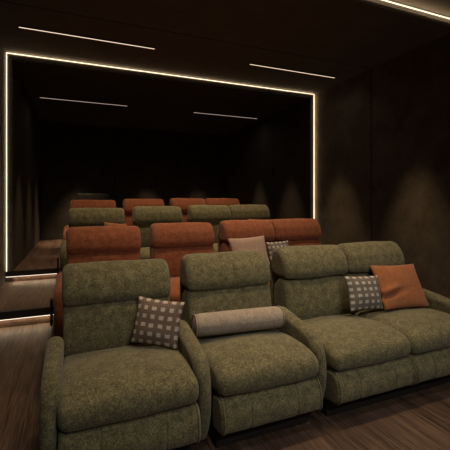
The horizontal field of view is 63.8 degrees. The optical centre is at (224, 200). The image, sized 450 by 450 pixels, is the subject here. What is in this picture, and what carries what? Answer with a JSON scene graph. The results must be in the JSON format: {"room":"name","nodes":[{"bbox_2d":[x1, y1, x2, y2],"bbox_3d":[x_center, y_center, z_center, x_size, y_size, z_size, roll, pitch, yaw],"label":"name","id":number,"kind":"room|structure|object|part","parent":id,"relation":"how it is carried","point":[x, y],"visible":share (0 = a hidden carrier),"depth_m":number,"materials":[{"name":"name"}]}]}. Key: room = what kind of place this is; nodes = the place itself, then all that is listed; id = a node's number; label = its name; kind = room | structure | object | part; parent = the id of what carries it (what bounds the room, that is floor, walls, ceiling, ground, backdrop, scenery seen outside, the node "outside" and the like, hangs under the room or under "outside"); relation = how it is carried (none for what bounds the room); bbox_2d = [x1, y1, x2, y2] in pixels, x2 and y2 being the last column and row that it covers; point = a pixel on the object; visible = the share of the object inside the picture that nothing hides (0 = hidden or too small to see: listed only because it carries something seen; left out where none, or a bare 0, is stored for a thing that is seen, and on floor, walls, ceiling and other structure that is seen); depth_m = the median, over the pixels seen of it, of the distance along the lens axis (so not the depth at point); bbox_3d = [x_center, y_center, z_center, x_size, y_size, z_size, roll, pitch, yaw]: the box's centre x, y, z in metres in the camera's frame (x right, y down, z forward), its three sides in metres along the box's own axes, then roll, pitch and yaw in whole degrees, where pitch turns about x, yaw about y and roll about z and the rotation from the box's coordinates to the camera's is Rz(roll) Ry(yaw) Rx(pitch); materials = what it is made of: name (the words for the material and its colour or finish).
{"room":"home theater","nodes":[
{"label":"home theater","id":0,"kind":"room"},
{"bbox_2d":[0,41,4,287],"bbox_3d":[-1.632,-0.550,1.077,0.200,4.000,9.640,0,0,-23],"label":"wall","id":1,"kind":"structure","parent":0,"point":[2,51],"depth_m":5.34,"materials":[{"name":"brown wood"}]},
{"bbox_2d":[0,306,53,319],"bbox_3d":[-2.380,1.306,4.166,0.783,0.087,0.060,0,0,-23],"label":"trim","id":2,"kind":"structure","parent":1,"relation":"attached to","point":[37,311],"depth_m":4.17,"materials":[{"name":"metal"}]},
{"bbox_2d":[5,59,39,281],"bbox_3d":[-4.342,-0.550,7.748,0.300,4.000,4.760,0,0,-23],"label":"wall","id":3,"kind":"structure","parent":0,"point":[23,122],"depth_m":6.27,"materials":[{"name":"brown paint"}]},
{"bbox_2d":[5,268,59,276],"bbox_3d":[-3.034,1.140,5.746,0.783,0.082,0.060,0,0,-23],"label":"trim","id":4,"kind":"structure","parent":3,"relation":"attached to","point":[45,270],"depth_m":5.71,"materials":[{"name":"metal"}]},
{"bbox_2d":[0,278,55,327],"bbox_3d":[-2.707,1.357,4.956,0.783,0.185,1.710,0,0,-23],"label":"floor","id":5,"kind":"structure","parent":0,"point":[14,295],"depth_m":4.71,"materials":[{"name":"brown wood"}]},
{"bbox_2d":[57,257,58,273],"bbox_3d":[-2.683,1.093,5.803,0.026,0.345,0.096,0,0,-23],"label":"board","id":6,"kind":"object","parent":5,"relation":"on","point":[57,257],"visible":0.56,"depth_m":5.76,"materials":[{"name":"brown wood"}]},
{"bbox_2d":[13,239,62,280],"bbox_3d":[-1.648,1.276,8.881,5.745,0.349,4.730,0,0,-23],"label":"floor","id":7,"kind":"structure","parent":0,"point":[45,253],"depth_m":6.73,"materials":[{"name":"brown wood"}]},
{"bbox_2d":[78,194,110,199],"bbox_3d":[-3.702,0.459,10.212,0.864,1.285,0.482,0,0,-23],"label":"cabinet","id":8,"kind":"object","parent":7,"relation":"on","point":[80,196],"visible":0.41,"depth_m":10.02,"materials":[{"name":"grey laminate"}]},
{"bbox_3d":[-3.817,0.435,9.933,0.420,1.192,0.019,0,0,-23],"label":"door","id":9,"kind":"part","parent":8,"relation":"part of","materials":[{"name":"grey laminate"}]},
{"bbox_3d":[-3.422,0.435,10.097,0.420,1.192,0.019,0,0,-23],"label":"door","id":10,"kind":"part","parent":8,"relation":"part of","materials":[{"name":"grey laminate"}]},
{"bbox_2d":[40,122,224,239],"bbox_3d":[-2.592,-0.550,11.158,6.145,4.000,0.200,0,0,-23],"label":"wall","id":11,"kind":"structure","parent":0,"point":[122,163],"depth_m":10.83,"materials":[{"name":"brown paint"}]},
{"bbox_2d":[5,52,313,134],"bbox_3d":[-1.642,-2.380,8.867,5.745,0.400,4.760,0,0,-23],"label":"ceiling","id":12,"kind":"structure","parent":0,"point":[160,102],"depth_m":7.73,"materials":[{"name":"brown paint"}]},
{"bbox_2d":[39,97,127,105],"bbox_3d":[-3.070,-2.171,7.950,1.809,0.017,0.044,0,0,-23],"label":"recessed light","id":13,"kind":"object","parent":12,"relation":"in","point":[39,97],"visible":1,"depth_m":7.91,"materials":[{"name":"metal"}]},
{"bbox_2d":[6,52,313,271],"bbox_3d":[-0.728,-0.592,6.660,5.725,3.377,0.014,0,0,-23],"label":"led strip","id":14,"kind":"object","parent":12,"relation":"attached to","point":[6,52],"visible":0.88,"depth_m":5.74,"materials":[{"name":"white plastic"}]},
{"bbox_2d":[193,112,257,118],"bbox_3d":[0.041,-2.171,9.240,1.774,0.017,0.044,0,0,-23],"label":"recessed light","id":15,"kind":"object","parent":12,"relation":"in","point":[193,112],"visible":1,"depth_m":9.21,"materials":[{"name":"metal"}]},
{"bbox_2d":[0,0,449,93],"bbox_3d":[-0.122,-2.435,5.199,5.745,0.290,3.180,0,0,-23],"label":"ceiling","id":16,"kind":"structure","parent":0,"point":[218,40],"depth_m":4.96,"materials":[{"name":"paint"}]},
{"bbox_2d":[18,25,155,49],"bbox_3d":[-1.883,-2.280,5.087,1.809,0.017,0.044,0,0,-23],"label":"recessed light","id":17,"kind":"object","parent":16,"relation":"in","point":[19,26],"visible":1,"depth_m":5.04,"materials":[{"name":"metal"}]},
{"bbox_2d":[249,63,335,77],"bbox_3d":[1.228,-2.280,6.376,1.774,0.017,0.044,0,0,-23],"label":"recessed light","id":18,"kind":"object","parent":16,"relation":"in","point":[249,63],"visible":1,"depth_m":6.33,"materials":[{"name":"metal"}]},
{"bbox_2d":[382,0,449,18],"bbox_3d":[0.489,-2.386,3.724,5.743,0.009,0.015,0,0,-23],"label":"light strip","id":19,"kind":"object","parent":16,"relation":"attached to","point":[382,0],"visible":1,"depth_m":4.51,"materials":[{"name":"grey plastic"}]},
{"bbox_2d":[0,322,449,449],"bbox_3d":[0.203,1.550,4.414,6.145,0.200,14.800,0,0,-23],"label":"floor","id":20,"kind":"structure","parent":0,"point":[419,420],"depth_m":2.38,"materials":[{"name":"brown wood"}]},
{"bbox_2d":[50,298,52,325],"bbox_3d":[-2.028,1.300,4.223,0.026,0.300,0.096,0,0,-23],"label":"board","id":21,"kind":"object","parent":20,"relation":"on","point":[51,299],"visible":1,"depth_m":4.18,"materials":[{"name":"black"}]},
{"bbox_2d":[39,259,210,449],"bbox_3d":[-0.625,0.935,2.229,0.868,1.030,0.952,0,0,-23],"label":"recliner","id":22,"kind":"object","parent":20,"relation":"on","point":[108,391],"visible":0.94,"depth_m":1.98,"materials":[{"name":"green fabric"}]},
{"bbox_3d":[-0.931,1.124,1.959,0.096,0.623,0.570,0,0,-23],"label":"armrest","id":23,"kind":"part","parent":22,"relation":"part of","materials":[{"name":"green fabric"}]},
{"bbox_2d":[63,296,169,356],"bbox_3d":[-0.731,0.818,2.473,0.689,0.391,0.256,0,0,-23],"label":"lumbar cushion","id":24,"kind":"object","parent":22,"relation":"on","point":[91,324],"depth_m":2.32,"materials":[{"name":"green fabric"}]},
{"bbox_2d":[62,259,170,306],"bbox_3d":[-0.741,0.554,2.498,0.701,0.268,0.274,0,0,-23],"label":"cushion","id":25,"kind":"object","parent":22,"relation":"on","point":[119,283],"depth_m":2.40,"materials":[{"name":"green fabric"}]},
{"bbox_2d":[57,344,198,432],"bbox_3d":[-0.585,1.032,2.130,0.710,0.219,0.691,0,0,-23],"label":"seat cushion","id":26,"kind":"object","parent":22,"relation":"on","point":[103,388],"depth_m":1.89,"materials":[{"name":"green fabric"}]},
{"bbox_2d":[130,296,184,349],"bbox_3d":[-0.441,0.791,2.333,0.342,0.308,0.116,0,0,10],"label":"throw cushion","id":27,"kind":"object","parent":22,"relation":"on","point":[157,322],"visible":1,"depth_m":2.31,"materials":[{"name":"fabric"}]},
{"bbox_3d":[-0.218,1.123,2.253,0.098,0.622,0.568,0,0,-23],"label":"armrest","id":28,"kind":"part","parent":22,"relation":"part of","materials":[{"name":"green fabric"}]},
{"bbox_2d":[180,250,326,447],"bbox_3d":[0.154,0.926,2.553,0.764,1.047,0.952,0,0,-23],"label":"recliner","id":29,"kind":"object","parent":20,"relation":"on","point":[265,381],"visible":0.92,"depth_m":2.26,"materials":[{"name":"green fabric"}]},
{"bbox_3d":[-0.044,0.916,2.936,0.646,0.813,0.091,0,0,-23],"label":"panel","id":30,"kind":"part","parent":29,"relation":"part of","materials":[{"name":"fabric"}]},
{"bbox_2d":[180,250,270,290],"bbox_3d":[0.008,0.538,2.809,0.686,0.270,0.276,0,0,-23],"label":"cushion","id":31,"kind":"object","parent":29,"relation":"on","point":[246,270],"depth_m":2.70,"materials":[{"name":"green fabric"}]},
{"bbox_2d":[182,283,270,334],"bbox_3d":[0.019,0.818,2.782,0.674,0.389,0.253,0,0,-23],"label":"lumbar cushion","id":32,"kind":"object","parent":29,"relation":"on","point":[210,297],"depth_m":2.66,"materials":[{"name":"fabric"}]},
{"bbox_2d":[192,306,284,336],"bbox_3d":[0.099,0.850,2.547,0.650,0.155,0.156,0,0,-18],"label":"bolster cushion","id":33,"kind":"object","parent":29,"relation":"on","point":[262,318],"visible":0.92,"depth_m":2.48,"materials":[{"name":"beige fabric"}]},
{"bbox_2d":[196,328,318,395],"bbox_3d":[0.160,1.029,2.438,0.686,0.220,0.694,0,0,-23],"label":"seat cushion","id":34,"kind":"object","parent":29,"relation":"on","point":[275,361],"depth_m":2.19,"materials":[{"name":"green fabric"}]},
{"bbox_3d":[0.514,1.122,2.558,0.096,0.623,0.570,0,0,-23],"label":"armrest","id":35,"kind":"part","parent":29,"relation":"part of","materials":[{"name":"green fabric"}]},
{"bbox_2d":[269,241,449,416],"bbox_3d":[1.216,0.918,2.992,1.473,1.064,0.952,0,0,-23],"label":"reclining loveseat","id":36,"kind":"object","parent":20,"relation":"on","point":[372,356],"visible":0.88,"depth_m":2.73,"materials":[{"name":"green fabric"}]},
{"bbox_3d":[0.677,0.916,3.235,0.599,0.813,0.091,0,0,-23],"label":"panel","id":37,"kind":"part","parent":36,"relation":"part of","materials":[{"name":"green fabric"}]},
{"bbox_2d":[272,245,347,278],"bbox_3d":[0.731,0.524,3.106,0.639,0.270,0.275,0,0,-23],"label":"cushion","id":38,"kind":"object","parent":36,"relation":"on","point":[304,261],"depth_m":3.01,"materials":[{"name":"green fabric"}]},
{"bbox_2d":[274,275,348,319],"bbox_3d":[0.742,0.820,3.080,0.627,0.387,0.252,0,0,-23],"label":"lumbar cushion","id":39,"kind":"object","parent":36,"relation":"on","point":[309,297],"depth_m":2.97,"materials":[{"name":"green fabric"}]},
{"bbox_2d":[302,314,410,370],"bbox_3d":[0.891,1.031,2.743,0.683,0.216,0.692,0,0,-23],"label":"seat cushion","id":40,"kind":"object","parent":36,"relation":"on","point":[351,342],"depth_m":2.50,"materials":[{"name":"green fabric"}]},
{"bbox_2d":[344,275,383,311],"bbox_3d":[1.161,0.772,3.000,0.366,0.290,0.110,0,0,-20],"label":"throw cushion","id":41,"kind":"object","parent":36,"relation":"on","point":[363,292],"visible":1,"depth_m":2.96,"materials":[{"name":"grey fabric"}]},
{"bbox_2d":[344,272,383,313],"bbox_3d":[1.349,0.818,3.335,0.658,0.384,0.249,0,0,-23],"label":"throw pillow","id":42,"kind":"object","parent":36,"relation":"on","point":[350,274],"depth_m":3.18,"materials":[{"name":"grey fabric"}]},
{"bbox_2d":[337,241,404,272],"bbox_3d":[1.338,0.521,3.362,0.670,0.268,0.274,0,0,-23],"label":"cushion","id":43,"kind":"object","parent":36,"relation":"on","point":[359,256],"depth_m":3.25,"materials":[{"name":"green fabric"}]},
{"bbox_2d":[370,264,429,310],"bbox_3d":[1.537,0.753,3.173,0.510,0.365,0.198,0,0,-19],"label":"throw cushion","id":44,"kind":"object","parent":36,"relation":"on","point":[400,287],"visible":0.97,"depth_m":3.13,"materials":[{"name":"orange fabric"}]},
{"bbox_2d":[352,307,449,353],"bbox_3d":[1.533,1.032,3.007,0.696,0.218,0.695,0,0,-23],"label":"seat cushion","id":45,"kind":"object","parent":36,"relation":"on","point":[427,329],"depth_m":2.75,"materials":[{"name":"green fabric"}]},
{"bbox_3d":[1.897,1.123,3.131,0.108,0.622,0.569,0,0,-23],"label":"armrest","id":46,"kind":"part","parent":36,"relation":"part of","materials":[{"name":"green fabric"}]},
{"bbox_2d":[51,270,449,356],"bbox_3d":[0.186,1.234,5.479,4.962,0.431,4.020,0,0,-23],"label":"floor","id":47,"kind":"structure","parent":0,"point":[434,291],"depth_m":4.95,"materials":[{"name":"brown wood"}]},
{"bbox_2d":[63,200,115,239],"bbox_3d":[-2.022,0.504,5.600,0.868,1.030,0.952,0,0,-23],"label":"recliner","id":48,"kind":"object","parent":47,"relation":"on","point":[73,203],"visible":0.11,"depth_m":5.77,"materials":[{"name":"orange fabric"}]},
{"bbox_3d":[-2.327,0.693,5.329,0.096,0.623,0.570,0,0,-23],"label":"armrest","id":49,"kind":"part","parent":48,"relation":"part of","materials":[{"name":"orange fabric"}]},
{"bbox_2d":[70,200,115,208],"bbox_3d":[-2.138,0.123,5.868,0.701,0.268,0.274,0,0,-23],"label":"cushion","id":50,"kind":"object","parent":48,"relation":"on","point":[73,203],"depth_m":5.79,"materials":[{"name":"orange fabric"}]},
{"bbox_2d":[60,208,124,271],"bbox_3d":[-1.593,0.613,4.564,0.868,1.030,0.952,0,0,-23],"label":"recliner","id":51,"kind":"object","parent":47,"relation":"on","point":[78,217],"visible":0.18,"depth_m":4.71,"materials":[{"name":"green fabric"}]},
{"bbox_3d":[-1.898,0.802,4.293,0.096,0.623,0.570,0,0,-23],"label":"armrest","id":52,"kind":"part","parent":51,"relation":"part of","materials":[{"name":"green fabric"}]},
{"bbox_2d":[69,208,124,226],"bbox_3d":[-1.709,0.232,4.833,0.701,0.268,0.274,0,0,-23],"label":"cushion","id":53,"kind":"object","parent":51,"relation":"on","point":[78,217],"depth_m":4.73,"materials":[{"name":"green fabric"}]},
{"bbox_2d":[104,222,126,225],"bbox_3d":[-1.403,0.446,4.600,0.309,0.340,0.123,0,0,-20],"label":"throw cushion","id":54,"kind":"object","parent":51,"relation":"on","point":[105,223],"visible":0.14,"depth_m":4.62,"materials":[{"name":"orange fabric"}]},
{"bbox_2d":[54,226,140,338],"bbox_3d":[-1.099,0.775,3.373,0.868,1.030,0.952,0,0,-23],"label":"recliner","id":55,"kind":"object","parent":47,"relation":"on","point":[85,244],"visible":0.14,"depth_m":3.51,"materials":[{"name":"orange fabric"}]},
{"bbox_3d":[-1.405,0.964,3.102,0.096,0.623,0.570,0,0,-23],"label":"armrest","id":56,"kind":"part","parent":55,"relation":"part of","materials":[{"name":"fabric"}]},
{"bbox_2d":[66,226,140,254],"bbox_3d":[-1.215,0.394,3.642,0.701,0.268,0.274,0,0,-23],"label":"cushion","id":57,"kind":"object","parent":55,"relation":"on","point":[87,240],"depth_m":3.55,"materials":[{"name":"orange fabric"}]},
{"bbox_2d":[67,250,140,263],"bbox_3d":[-1.205,0.658,3.616,0.689,0.391,0.256,0,0,-23],"label":"lumbar cushion","id":58,"kind":"object","parent":55,"relation":"on","point":[73,256],"depth_m":3.50,"materials":[{"name":"orange fabric"}]},
{"bbox_2d":[123,199,163,225],"bbox_3d":[-1.242,0.495,5.923,0.764,1.047,0.952,0,0,-23],"label":"recliner","id":59,"kind":"object","parent":47,"relation":"on","point":[128,204],"visible":0.09,"depth_m":6.03,"materials":[{"name":"orange fabric"}]},
{"bbox_2d":[125,214,132,225],"bbox_3d":[-1.377,0.387,6.152,0.674,0.389,0.253,0,0,-23],"label":"lumbar cushion","id":60,"kind":"object","parent":59,"relation":"on","point":[128,217],"depth_m":5.96,"materials":[{"name":"orange fabric"}]},
{"bbox_2d":[123,199,163,213],"bbox_3d":[-1.389,0.107,6.179,0.686,0.270,0.276,0,0,-23],"label":"cushion","id":61,"kind":"object","parent":59,"relation":"on","point":[128,204],"depth_m":6.06,"materials":[{"name":"orange fabric"}]},
{"bbox_2d":[132,206,182,259],"bbox_3d":[-0.813,0.605,4.887,0.764,1.047,0.952,0,0,-23],"label":"recliner","id":62,"kind":"object","parent":47,"relation":"on","point":[143,217],"visible":0.11,"depth_m":4.99,"materials":[{"name":"green fabric"}]},
{"bbox_2d":[133,224,150,246],"bbox_3d":[-0.948,0.496,5.117,0.674,0.389,0.253,0,0,-23],"label":"lumbar cushion","id":63,"kind":"object","parent":62,"relation":"on","point":[144,228],"depth_m":4.94,"materials":[{"name":"fabric"}]},
{"bbox_2d":[140,247,149,259],"bbox_3d":[-0.808,0.707,4.772,0.686,0.220,0.694,0,0,-23],"label":"seat cushion","id":64,"kind":"object","parent":62,"relation":"on","point":[145,251],"depth_m":4.41,"materials":[{"name":"green fabric"}]},
{"bbox_2d":[132,206,182,224],"bbox_3d":[-0.959,0.216,5.144,0.686,0.270,0.276,0,0,-23],"label":"cushion","id":65,"kind":"object","parent":62,"relation":"on","point":[141,215],"depth_m":5.04,"materials":[{"name":"green fabric"}]},
{"bbox_2d":[149,222,214,301],"bbox_3d":[-0.320,0.766,3.696,0.764,1.047,0.952,0,0,-23],"label":"recliner","id":66,"kind":"object","parent":47,"relation":"on","point":[170,242],"visible":0.17,"depth_m":3.81,"materials":[{"name":"orange fabric"}]},
{"bbox_2d":[169,277,179,301],"bbox_3d":[-0.314,0.869,3.582,0.686,0.220,0.694,0,0,-23],"label":"seat cushion","id":67,"kind":"object","parent":66,"relation":"on","point":[174,295],"depth_m":3.23,"materials":[{"name":"orange fabric"}]},
{"bbox_2d":[149,222,214,247],"bbox_3d":[-0.466,0.378,3.953,0.686,0.270,0.276,0,0,-23],"label":"cushion","id":68,"kind":"object","parent":66,"relation":"on","point":[184,234],"depth_m":3.85,"materials":[{"name":"orange fabric"}]},
{"bbox_2d":[151,245,213,276],"bbox_3d":[-0.455,0.658,3.926,0.674,0.389,0.253,0,0,-23],"label":"lumbar cushion","id":69,"kind":"object","parent":66,"relation":"on","point":[172,254],"depth_m":3.78,"materials":[{"name":"orange fabric"}]},
{"bbox_2d":[169,198,239,221],"bbox_3d":[-0.181,0.487,6.362,1.473,1.064,0.952,0,0,-23],"label":"reclining loveseat","id":70,"kind":"object","parent":47,"relation":"on","point":[183,203],"visible":0.05,"depth_m":6.46,"materials":[{"name":"orange fabric"}]},
{"bbox_2d":[182,213,186,221],"bbox_3d":[-0.655,0.389,6.450,0.627,0.387,0.252,0,0,-23],"label":"lumbar cushion","id":71,"kind":"object","parent":70,"relation":"on","point":[184,215],"depth_m":6.33,"materials":[{"name":"orange fabric"}]},
{"bbox_2d":[169,198,205,212],"bbox_3d":[-0.666,0.093,6.476,0.639,0.270,0.275,0,0,-23],"label":"cushion","id":72,"kind":"object","parent":70,"relation":"on","point":[183,203],"depth_m":6.37,"materials":[{"name":"orange fabric"}]},
{"bbox_2d":[205,198,239,205],"bbox_3d":[-0.059,0.090,6.732,0.670,0.268,0.274,0,0,-23],"label":"cushion","id":73,"kind":"object","parent":70,"relation":"on","point":[208,201],"depth_m":6.65,"materials":[{"name":"orange fabric"}]},
{"bbox_2d":[187,204,269,252],"bbox_3d":[0.248,0.596,5.327,1.473,1.064,0.952,0,0,-23],"label":"reclining loveseat","id":74,"kind":"object","parent":47,"relation":"on","point":[212,214],"visible":0.08,"depth_m":5.41,"materials":[{"name":"green fabric"}]},
{"bbox_2d":[187,205,230,222],"bbox_3d":[-0.236,0.202,5.441,0.639,0.270,0.275,0,0,-23],"label":"cushion","id":75,"kind":"object","parent":74,"relation":"on","point":[195,213],"depth_m":5.34,"materials":[{"name":"green fabric"}]},
{"bbox_2d":[208,222,219,242],"bbox_3d":[-0.226,0.497,5.414,0.627,0.387,0.252,0,0,-23],"label":"lumbar cushion","id":76,"kind":"object","parent":74,"relation":"on","point":[215,225],"depth_m":5.34,"materials":[{"name":"fabric"}]},
{"bbox_2d":[213,243,217,252],"bbox_3d":[-0.076,0.709,5.077,0.683,0.216,0.692,0,0,-23],"label":"seat cushion","id":77,"kind":"object","parent":74,"relation":"on","point":[215,245],"depth_m":4.78,"materials":[{"name":"green fabric"}]},
{"bbox_2d":[228,204,269,219],"bbox_3d":[0.370,0.199,5.697,0.670,0.268,0.274,0,0,-23],"label":"cushion","id":78,"kind":"object","parent":74,"relation":"on","point":[249,211],"depth_m":5.59,"materials":[{"name":"green fabric"}]},
{"bbox_2d":[218,218,320,287],"bbox_3d":[0.742,0.758,4.136,1.473,1.064,0.952,0,0,-23],"label":"reclining loveseat","id":79,"kind":"object","parent":47,"relation":"on","point":[298,231],"visible":0.15,"depth_m":4.29,"materials":[{"name":"orange fabric"}]},
{"bbox_3d":[0.203,0.756,4.379,0.599,0.813,0.091,0,0,-23],"label":"panel","id":80,"kind":"part","parent":79,"relation":"part of","materials":[{"name":"orange fabric"}]},
{"bbox_2d":[220,241,271,260],"bbox_3d":[0.268,0.659,4.224,0.627,0.387,0.252,0,0,-23],"label":"lumbar cushion","id":81,"kind":"object","parent":79,"relation":"on","point":[225,247],"depth_m":4.08,"materials":[{"name":"fabric"}]},
{"bbox_2d":[219,220,274,242],"bbox_3d":[0.257,0.364,4.250,0.639,0.270,0.275,0,0,-23],"label":"cushion","id":82,"kind":"object","parent":79,"relation":"on","point":[227,228],"depth_m":4.16,"materials":[{"name":"orange fabric"}]},
{"bbox_2d":[228,236,269,266],"bbox_3d":[0.280,0.595,4.001,0.471,0.380,0.174,0,0,-23],"label":"throw cushion","id":83,"kind":"object","parent":79,"relation":"on","point":[252,243],"visible":0.45,"depth_m":4.01,"materials":[{"name":"fabric"}]},
{"bbox_2d":[266,240,287,259],"bbox_3d":[0.629,0.628,4.150,0.295,0.318,0.117,0,0,-17],"label":"throw cushion","id":84,"kind":"object","parent":79,"relation":"on","point":[271,246],"visible":0.36,"depth_m":4.15,"materials":[{"name":"grey fabric"}]},
{"bbox_2d":[270,218,320,240],"bbox_3d":[0.864,0.361,4.506,0.670,0.268,0.274,0,0,-23],"label":"cushion","id":85,"kind":"object","parent":79,"relation":"on","point":[294,229],"depth_m":4.40,"materials":[{"name":"orange fabric"}]},
{"bbox_2d":[272,239,320,245],"bbox_3d":[0.875,0.658,4.478,0.658,0.384,0.249,0,0,-23],"label":"lumbar cushion","id":86,"kind":"object","parent":79,"relation":"on","point":[291,242],"depth_m":4.40,"materials":[{"name":"orange fabric"}]},
{"bbox_2d":[225,94,314,218],"bbox_3d":[1.058,-0.550,9.986,0.300,4.000,4.760,0,0,-23],"label":"wall","id":87,"kind":"structure","parent":0,"point":[270,161],"depth_m":8.99,"materials":[{"name":"brown paint"}]},
{"bbox_2d":[315,34,449,293],"bbox_3d":[3.860,-0.550,3.353,0.200,4.000,9.640,0,0,-23],"label":"wall","id":88,"kind":"structure","parent":0,"point":[382,132],"depth_m":5.84,"materials":[{"name":"brown wood"}]},
{"bbox_2d":[391,0,449,16],"bbox_3d":[1.723,-2.495,0.747,5.745,0.170,6.460,0,0,-23],"label":"ceiling","id":89,"kind":"structure","parent":0,"point":[442,7],"depth_m":4.47,"materials":[{"name":"paint"}]}
]}

